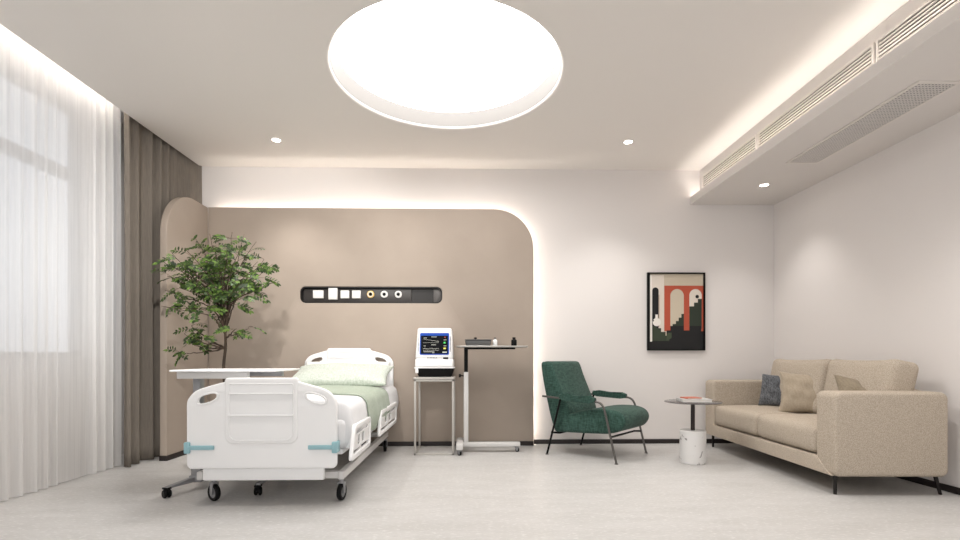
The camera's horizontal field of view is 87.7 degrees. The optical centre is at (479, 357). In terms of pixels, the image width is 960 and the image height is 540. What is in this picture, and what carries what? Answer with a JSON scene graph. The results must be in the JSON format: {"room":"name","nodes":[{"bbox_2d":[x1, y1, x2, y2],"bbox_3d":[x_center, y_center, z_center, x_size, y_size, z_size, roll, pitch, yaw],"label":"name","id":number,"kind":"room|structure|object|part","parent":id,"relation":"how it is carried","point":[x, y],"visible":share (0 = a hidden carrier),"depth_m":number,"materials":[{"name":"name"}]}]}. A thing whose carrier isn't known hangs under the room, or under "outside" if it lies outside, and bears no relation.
{"room":"hospital room","nodes":[
{"label":"hospital room","id":0,"kind":"room"},
{"bbox_2d":[121,124,124,453],"bbox_3d":[-3.269,-0.675,1.971,0.150,3.100,6.085,0,0,-1],"label":"wall","id":1,"kind":"structure","parent":0,"point":[122,125],"depth_m":4.56,"materials":[{"name":"white paint"}]},
{"bbox_2d":[0,0,908,170],"bbox_3d":[-0.125,-2.075,2.040,6.440,0.300,6.085,0,0,-1],"label":"ceiling","id":2,"kind":"structure","parent":0,"point":[215,80],"depth_m":3.41,"materials":[{"name":"white paint"}]},
{"bbox_2d":[270,137,281,142],"bbox_3d":[-1.798,-1.922,4.412,0.100,0.006,0.100,0,0,-1],"label":"recessed light","id":3,"kind":"object","parent":2,"relation":"in","point":[274,139],"visible":1,"depth_m":4.40,"materials":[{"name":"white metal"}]},
{"bbox_2d":[329,0,560,126],"bbox_3d":[-0.225,-2.019,3.426,1.545,0.152,1.545,0,0,-1],"label":"ceiling light","id":4,"kind":"object","parent":2,"relation":"attached to","point":[452,63],"visible":0.87,"depth_m":3.44,"materials":[{"name":"white plastic"}]},
{"bbox_2d":[622,139,633,143],"bbox_3d":[1.319,-1.922,4.450,0.100,0.006,0.100,0,0,-1],"label":"recessed light","id":5,"kind":"object","parent":2,"relation":"in","point":[628,141],"visible":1,"depth_m":4.44,"materials":[{"name":"white metal"}]},
{"bbox_2d":[0,443,959,539],"bbox_3d":[-0.052,0.925,2.117,6.590,0.100,6.235,0,0,-1],"label":"floor","id":6,"kind":"structure","parent":0,"point":[574,491],"depth_m":3.01,"materials":[{"name":"tile"}]},
{"bbox_2d":[159,197,207,460],"bbox_3d":[-2.697,-0.303,4.584,0.069,2.356,0.682,0,0,-1],"label":"wall panel","id":7,"kind":"object","parent":6,"relation":"on","point":[183,218],"visible":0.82,"depth_m":4.41,"materials":[{"name":"paint"}]},
{"bbox_2d":[151,234,280,381],"bbox_3d":[-2.100,-0.084,4.027,1.002,1.918,0.704,0,0,-1],"label":"potted tree","id":8,"kind":"object","parent":6,"relation":"on","point":[215,266],"visible":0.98,"depth_m":3.94,"materials":[{"name":"green plant"}]},
{"bbox_2d":[161,368,299,497],"bbox_3d":[-1.647,0.475,3.364,0.696,0.800,0.521,0,0,-1],"label":"table","id":9,"kind":"object","parent":6,"relation":"on","point":[198,376],"visible":0.58,"depth_m":3.21,"materials":[{"name":"white plastic"}]},
{"bbox_2d":[184,348,396,500],"bbox_3d":[-1.247,0.390,3.914,0.974,0.971,2.059,0,0,-1],"label":"hospital bed","id":10,"kind":"object","parent":6,"relation":"on","point":[253,428],"visible":0.88,"depth_m":2.90,"materials":[{"name":"white plastic"}]},
{"bbox_3d":[-1.270,0.382,2.923,0.865,0.527,0.036,0,0,-1],"label":"footboard","id":11,"kind":"part","parent":10,"relation":"part of","materials":[{"name":"white plastic"}]},
{"bbox_3d":[-1.270,0.307,2.923,0.422,0.385,0.050,0,0,-1],"label":"panel","id":12,"kind":"part","parent":10,"relation":"part of","materials":[{"name":"white plastic"}]},
{"bbox_3d":[-1.252,0.450,3.918,0.880,0.190,1.930,0,0,-1],"label":"mattress","id":13,"kind":"part","parent":10,"relation":"part of","materials":[{"name":"white fabric"}]},
{"bbox_3d":[-1.286,0.096,4.918,0.422,0.383,0.050,0,0,-1],"label":"panel","id":14,"kind":"part","parent":10,"relation":"part of","materials":[{"name":"white plastic"}]},
{"bbox_3d":[-1.286,0.191,4.918,0.865,0.568,0.036,0,0,-1],"label":"headboard","id":15,"kind":"part","parent":10,"relation":"part of","materials":[{"name":"white plastic"}]},
{"bbox_2d":[307,385,398,447],"bbox_3d":[-1.251,0.386,3.916,0.971,0.300,1.942,0,0,-1],"label":"duvet","id":16,"kind":"object","parent":10,"relation":"on","point":[352,409],"visible":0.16,"depth_m":3.14,"materials":[{"name":"white fabric"}]},
{"bbox_2d":[292,363,393,386],"bbox_3d":[-1.239,0.154,4.474,0.888,0.225,0.411,0,0,-1],"label":"pillow","id":17,"kind":"object","parent":16,"relation":"on","point":[351,374],"visible":0.82,"depth_m":4.34,"materials":[{"name":"white fabric"}]},
{"bbox_2d":[306,361,389,385],"bbox_3d":[-1.283,0.171,4.774,0.820,0.275,0.258,0,0,-1],"label":"pillow","id":18,"kind":"object","parent":16,"relation":"on","point":[307,363],"visible":0.09,"depth_m":4.83,"materials":[{"name":"white fabric"}]},
{"bbox_2d":[314,385,389,430],"bbox_3d":[-1.250,0.376,3.853,0.986,0.298,0.944,0,0,-1],"label":"blanket","id":19,"kind":"object","parent":16,"relation":"on","point":[376,399],"visible":0.46,"depth_m":3.82,"materials":[{"name":"green fabric"}]},
{"bbox_3d":[-0.756,0.500,3.173,0.024,0.200,0.556,0,0,-1],"label":"rail","id":20,"kind":"part","parent":10,"relation":"part of","materials":[{"name":"white plastic"}]},
{"bbox_3d":[-0.779,0.503,4.237,0.024,0.193,0.886,0,0,-1],"label":"rail","id":21,"kind":"part","parent":10,"relation":"part of","materials":[{"name":"white plastic"}]},
{"bbox_2d":[413,376,455,454],"bbox_3d":[-0.419,0.524,4.705,0.369,0.699,0.434,0,0,-1],"label":"monitor stand","id":22,"kind":"object","parent":6,"relation":"on","point":[452,378],"visible":1,"depth_m":4.50,"materials":[{"name":"grey metal"}]},
{"bbox_3d":[-0.584,0.525,4.498,0.018,0.662,0.018,0,0,-1],"label":"leg","id":23,"kind":"part","parent":22,"relation":"part of","materials":[{"name":"grey metal"}]},
{"bbox_3d":[-0.593,0.525,4.908,0.018,0.662,0.018,0,0,-1],"label":"leg","id":24,"kind":"part","parent":22,"relation":"part of","materials":[{"name":"grey metal"}]},
{"bbox_2d":[414,328,454,376],"bbox_3d":[-0.425,-0.053,4.754,0.370,0.454,0.325,0,0,-1],"label":"patient monitor","id":25,"kind":"object","parent":22,"relation":"on","point":[434,346],"visible":1,"depth_m":4.62,"materials":[{"name":"white plastic"}]},
{"bbox_2d":[413,376,455,379],"bbox_3d":[-0.419,0.184,4.705,0.369,0.018,0.434,0,0,-1],"label":"shelf","id":26,"kind":"object","parent":22,"relation":"attached to","point":[452,377],"depth_m":4.49,"materials":[{"name":"grey metal"}]},
{"bbox_3d":[-0.419,0.865,4.707,0.358,0.018,0.428,0,0,-1],"label":"floor frame","id":27,"kind":"part","parent":22,"relation":"part of","materials":[{"name":"grey metal"}]},
{"bbox_3d":[-0.419,0.203,4.707,0.358,0.018,0.428,0,0,-1],"label":"frame","id":28,"kind":"part","parent":22,"relation":"part of","materials":[{"name":"grey metal"}]},
{"bbox_3d":[-0.244,0.525,4.506,0.018,0.662,0.018,0,0,-1],"label":"leg","id":29,"kind":"part","parent":22,"relation":"part of","materials":[{"name":"grey metal"}]},
{"bbox_3d":[-0.253,0.525,4.916,0.018,0.662,0.018,0,0,-1],"label":"leg","id":30,"kind":"part","parent":22,"relation":"part of","materials":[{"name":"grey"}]},
{"bbox_2d":[456,346,527,455],"bbox_3d":[0.108,0.382,4.654,0.650,0.986,0.380,0,0,-1],"label":"table","id":31,"kind":"object","parent":6,"relation":"on","point":[460,444],"visible":1,"depth_m":4.63,"materials":[{"name":"silver metal"}]},
{"bbox_2d":[465,337,491,345],"bbox_3d":[-0.018,-0.151,4.661,0.250,0.080,0.170,0,0,-1],"label":"tray","id":32,"kind":"object","parent":31,"relation":"on","point":[469,342],"visible":0.98,"depth_m":4.59,"materials":[{"name":"grey metal"}]},
{"bbox_3d":[0.090,0.017,4.663,0.475,0.227,0.050,0,0,-1],"label":"arm","id":33,"kind":"part","parent":31,"relation":"part of","materials":[{"name":"black metal"}]},
{"bbox_2d":[511,337,516,345],"bbox_3d":[0.317,-0.152,4.668,0.052,0.081,0.052,0,0,-1],"label":"bottle","id":34,"kind":"object","parent":31,"relation":"on","point":[513,341],"visible":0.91,"depth_m":4.65,"materials":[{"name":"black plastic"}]},
{"bbox_2d":[542,361,648,464],"bbox_3d":[1.051,0.452,4.585,0.822,0.845,0.682,0,0,40],"label":"armchair","id":35,"kind":"object","parent":6,"relation":"on","point":[572,407],"visible":1,"depth_m":4.50,"materials":[{"name":"green fabric"}]},
{"bbox_3d":[0.664,0.615,4.499,0.159,0.514,0.018,0,0,40],"label":"leg","id":36,"kind":"part","parent":35,"relation":"part of","materials":[{"name":"black metal"}]},
{"bbox_3d":[0.852,0.351,4.753,0.300,0.643,0.550,0,0,40],"label":"backrest","id":37,"kind":"part","parent":35,"relation":"part of","materials":[{"name":"green fabric"}]},
{"bbox_3d":[1.068,0.675,4.571,0.591,0.029,0.639,0,0,40],"label":"under frame","id":38,"kind":"part","parent":35,"relation":"part of","materials":[{"name":"black metal"}]},
{"bbox_3d":[1.111,0.551,4.535,0.664,0.237,0.550,0,0,40],"label":"seat","id":39,"kind":"part","parent":35,"relation":"part of","materials":[{"name":"green fabric"}]},
{"bbox_3d":[1.043,0.615,4.180,0.223,0.513,0.018,0,0,40],"label":"leg","id":40,"kind":"part","parent":35,"relation":"part of","materials":[{"name":"grey metal"}]},
{"bbox_3d":[1.449,0.615,4.663,0.223,0.513,0.018,0,0,40],"label":"leg","id":41,"kind":"part","parent":35,"relation":"part of","materials":[{"name":"grey metal"}]},
{"bbox_2d":[664,399,722,464],"bbox_3d":[1.781,0.619,4.185,0.452,0.513,0.452,0,0,-1],"label":"side table","id":42,"kind":"object","parent":6,"relation":"on","point":[692,441],"visible":0.91,"depth_m":4.10,"materials":[{"name":"white stone"}]},
{"bbox_2d":[676,398,712,402],"bbox_3d":[1.782,0.349,4.165,0.235,0.024,0.190,0,0,6],"label":"book","id":43,"kind":"object","parent":42,"relation":"on","point":[677,399],"visible":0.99,"depth_m":4.08,"materials":[{"name":"white paper"}]},
{"bbox_2d":[680,397,701,398],"bbox_3d":[1.762,0.332,4.175,0.130,0.010,0.120,0,0,-7],"label":"book","id":44,"kind":"object","parent":43,"relation":"on","point":[680,397],"visible":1,"depth_m":4.14,"materials":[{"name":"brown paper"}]},
{"bbox_2d":[706,359,947,494],"bbox_3d":[2.595,0.441,4.062,0.740,0.868,1.850,0,0,0],"label":"sofa","id":45,"kind":"object","parent":6,"relation":"on","point":[892,428],"visible":0.87,"depth_m":3.22,"materials":[{"name":"fabric"}]},
{"bbox_3d":[2.600,0.482,4.895,0.715,0.534,0.185,0,0,0],"label":"armrest","id":46,"kind":"part","parent":45,"relation":"part of","materials":[{"name":"fabric"}]},
{"bbox_2d":[715,405,812,435],"bbox_3d":[2.594,0.547,4.432,0.734,0.233,0.736,0,0,0],"label":"seat cushion","id":47,"kind":"object","parent":45,"relation":"on","point":[732,420],"depth_m":4.36,"materials":[{"name":"fabric"}]},
{"bbox_2d":[758,374,780,405],"bbox_3d":[2.662,0.290,4.479,0.134,0.291,0.300,0,0,-34],"label":"throw cushion","id":48,"kind":"object","parent":45,"relation":"on","point":[770,394],"visible":0.59,"depth_m":4.49,"materials":[{"name":"grey fabric"}]},
{"bbox_2d":[758,414,816,452],"bbox_3d":[2.589,0.547,3.692,0.734,0.233,0.736,0,0,0],"label":"seat cushion","id":49,"kind":"object","parent":45,"relation":"on","point":[788,433],"depth_m":3.65,"materials":[{"name":"fabric"}]},
{"bbox_2d":[778,371,815,412],"bbox_3d":[2.675,0.290,4.078,0.430,0.354,0.174,0,0,40],"label":"throw cushion","id":50,"kind":"object","parent":45,"relation":"on","point":[798,393],"visible":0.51,"depth_m":4.08,"materials":[{"name":"beige fabric"}]},
{"bbox_2d":[771,359,831,413],"bbox_3d":[2.788,0.238,4.319,0.292,0.461,0.753,0,0,0],"label":"cushion","id":51,"kind":"object","parent":45,"relation":"on","point":[816,369],"depth_m":4.11,"materials":[{"name":"fabric"}]},
{"bbox_3d":[2.280,0.810,3.210,0.024,0.130,0.014,0,0,0],"label":"leg","id":52,"kind":"part","parent":45,"relation":"part of","materials":[{"name":"black metal"}]},
{"bbox_2d":[834,375,866,390],"bbox_3d":[2.684,0.290,3.470,0.428,0.340,0.248,0,0,16],"label":"throw cushion","id":53,"kind":"object","parent":45,"relation":"on","point":[843,383],"visible":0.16,"depth_m":3.52,"materials":[{"name":"beige fabric"}]},
{"bbox_2d":[824,359,918,390],"bbox_3d":[2.783,0.238,3.615,0.292,0.461,0.648,0,0,0],"label":"cushion","id":54,"kind":"object","parent":45,"relation":"on","point":[893,374],"depth_m":3.40,"materials":[{"name":"fabric"}]},
{"bbox_3d":[2.587,0.482,3.230,0.715,0.534,0.185,0,0,0],"label":"armrest","id":55,"kind":"part","parent":45,"relation":"part of","materials":[{"name":"fabric"}]},
{"bbox_3d":[2.930,0.810,3.205,0.055,0.130,0.014,0,0,0],"label":"leg","id":56,"kind":"part","parent":45,"relation":"part of","materials":[{"name":"black metal"}]},
{"bbox_2d":[202,166,773,440],"bbox_3d":[-0.118,-0.675,5.159,6.590,3.100,0.150,0,0,-1],"label":"wall","id":57,"kind":"structure","parent":0,"point":[597,235],"depth_m":5.12,"materials":[{"name":"white paint"}]},
{"bbox_2d":[208,207,533,445],"bbox_3d":[-1.073,-0.306,5.009,3.215,2.362,0.108,0,0,-1],"label":"panel","id":58,"kind":"object","parent":57,"relation":"attached to","point":[480,260],"visible":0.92,"depth_m":4.97,"materials":[{"name":"paint"}]},
{"bbox_2d":[300,287,441,302],"bbox_3d":[-1.079,-0.626,4.989,1.401,0.161,0.050,0,0,-1],"label":"panel","id":59,"kind":"object","parent":58,"relation":"attached to","point":[307,294],"visible":0.98,"depth_m":4.98,"materials":[{"name":"black metal"}]},
{"bbox_2d":[313,290,323,297],"bbox_3d":[-1.606,-0.632,4.968,0.102,0.078,0.022,0,0,-1],"label":"power outlet","id":60,"kind":"object","parent":59,"relation":"attached to","point":[316,293],"depth_m":4.96,"materials":[{"name":"white plastic"}]},
{"bbox_2d":[328,288,337,299],"bbox_3d":[-1.461,-0.639,4.971,0.088,0.115,0.022,0,0,-1],"label":"power outlet","id":61,"kind":"object","parent":59,"relation":"attached to","point":[332,292],"depth_m":4.96,"materials":[{"name":"white plastic"}]},
{"bbox_2d":[341,290,348,297],"bbox_3d":[-1.343,-0.632,4.974,0.084,0.078,0.022,0,0,-1],"label":"power outlet","id":62,"kind":"object","parent":59,"relation":"attached to","point":[344,293],"depth_m":4.96,"materials":[{"name":"white plastic"}]},
{"bbox_2d":[352,290,360,298],"bbox_3d":[-1.230,-0.632,4.976,0.084,0.078,0.022,0,0,-1],"label":"power outlet","id":63,"kind":"object","parent":59,"relation":"attached to","point":[356,294],"depth_m":4.97,"materials":[{"name":"white plastic"}]},
{"bbox_3d":[-1.218,-0.622,4.995,1.066,0.127,0.019,0,0,-1],"label":"plate","id":64,"kind":"part","parent":59,"relation":"part of","materials":[{"name":"grey"}]},
{"bbox_2d":[367,291,373,297],"bbox_3d":[-1.090,-0.634,4.979,0.072,0.072,0.018,0,0,-1],"label":"outlet","id":65,"kind":"object","parent":59,"relation":"attached to","point":[370,294],"depth_m":4.97,"materials":[{"name":"gold metal"}]},
{"bbox_2d":[381,291,387,297],"bbox_3d":[-0.954,-0.634,4.982,0.072,0.072,0.018,0,0,-1],"label":"outlet","id":66,"kind":"object","parent":59,"relation":"attached to","point":[384,294],"depth_m":4.98,"materials":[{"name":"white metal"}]},
{"bbox_2d":[395,291,401,297],"bbox_3d":[-0.814,-0.634,4.985,0.072,0.072,0.018,0,0,-1],"label":"outlet","id":67,"kind":"object","parent":59,"relation":"attached to","point":[398,294],"depth_m":4.98,"materials":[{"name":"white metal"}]},
{"bbox_3d":[-0.428,-0.622,5.013,0.075,0.127,0.017,0,0,-1],"label":"plate","id":68,"kind":"part","parent":59,"relation":"part of","materials":[{"name":"grey"}]},
{"bbox_2d":[534,439,732,443],"bbox_3d":[1.788,0.853,5.119,2.480,0.045,0.014,0,0,-1],"label":"baseboard","id":69,"kind":"structure","parent":57,"relation":"attached to","point":[536,441],"depth_m":5.10,"materials":[{"name":"black"}]},
{"bbox_2d":[647,272,704,350],"bbox_3d":[2.005,-0.475,5.114,0.594,0.796,0.031,0,0,-1],"label":"framed picture","id":70,"kind":"object","parent":57,"relation":"attached to","point":[675,300],"visible":1,"depth_m":5.12,"materials":[{"name":"black"}]},
{"bbox_2d":[774,112,959,487],"bbox_3d":[3.169,-0.675,2.113,0.150,3.100,6.085,0,0,-1],"label":"wall","id":71,"kind":"structure","parent":0,"point":[867,255],"depth_m":3.80,"materials":[{"name":"white paint"}]},
{"bbox_2d":[690,0,959,204],"bbox_3d":[2.659,-1.750,2.102,0.870,0.350,6.085,0,0,-1],"label":"soffit","id":72,"kind":"object","parent":71,"relation":"attached to","point":[932,53],"depth_m":3.36,"materials":[{"name":"white paint"}]},
{"bbox_2d":[702,134,756,187],"bbox_3d":[2.261,-1.773,4.576,0.018,0.132,0.952,0,0,-1],"label":"air vent","id":73,"kind":"object","parent":72,"relation":"in","point":[750,145],"visible":0.83,"depth_m":4.50,"materials":[{"name":"white metal"}]},
{"bbox_2d":[758,183,770,186],"bbox_3d":[2.586,-1.572,4.548,0.100,0.006,0.100,0,0,-1],"label":"recessed light","id":74,"kind":"object","parent":72,"relation":"in","point":[763,184],"visible":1,"depth_m":4.54,"materials":[{"name":"white metal"}]},
{"bbox_2d":[757,42,875,147],"bbox_3d":[2.284,-1.773,3.496,0.018,0.132,1.172,0,0,-1],"label":"air vent","id":75,"kind":"object","parent":72,"relation":"in","point":[866,58],"visible":0.84,"depth_m":3.35,"materials":[{"name":"white metal"}]},
{"bbox_2d":[786,80,959,163],"bbox_3d":[2.605,-1.571,3.433,0.260,0.008,1.190,0,0,-1],"label":"air vent","id":76,"kind":"object","parent":72,"relation":"in","point":[921,92],"visible":1,"depth_m":3.27,"materials":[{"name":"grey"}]},
{"bbox_2d":[876,0,959,61],"bbox_3d":[2.311,-1.773,2.301,0.018,0.132,1.182,0,0,-1],"label":"air vent","id":77,"kind":"object","parent":72,"relation":"in","point":[928,11],"visible":0.85,"depth_m":2.67,"materials":[{"name":"white metal"}]},
{"bbox_2d":[896,477,959,494],"bbox_3d":[3.087,0.853,2.104,0.014,0.045,6.071,0,0,-1],"label":"baseboard","id":78,"kind":"structure","parent":71,"relation":"attached to","point":[952,489],"depth_m":3.38,"materials":[{"name":"black"}]},
{"bbox_3d":[-2.857,-2.118,2.963,0.042,0.014,4.050,0,0,-1],"label":"track","id":79,"kind":"object","parent":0,"visible":0},
{"bbox_2d":[0,24,121,500],"bbox_3d":[-2.885,-0.621,2.497,0.059,2.979,3.113,0,0,-1],"label":"sheer curtain","id":80,"kind":"object","parent":79,"relation":"hanging from","point":[61,267],"visible":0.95,"depth_m":3.41,"materials":[{"name":"white fabric"}]},
{"bbox_2d":[124,112,201,466],"bbox_3d":[-2.842,-0.621,4.503,0.140,2.979,1.046,0,0,1],"label":"drape","id":81,"kind":"object","parent":79,"relation":"hanging from","point":[156,173],"visible":0.47,"depth_m":4.26,"materials":[{"name":"fabric"}]}
]}

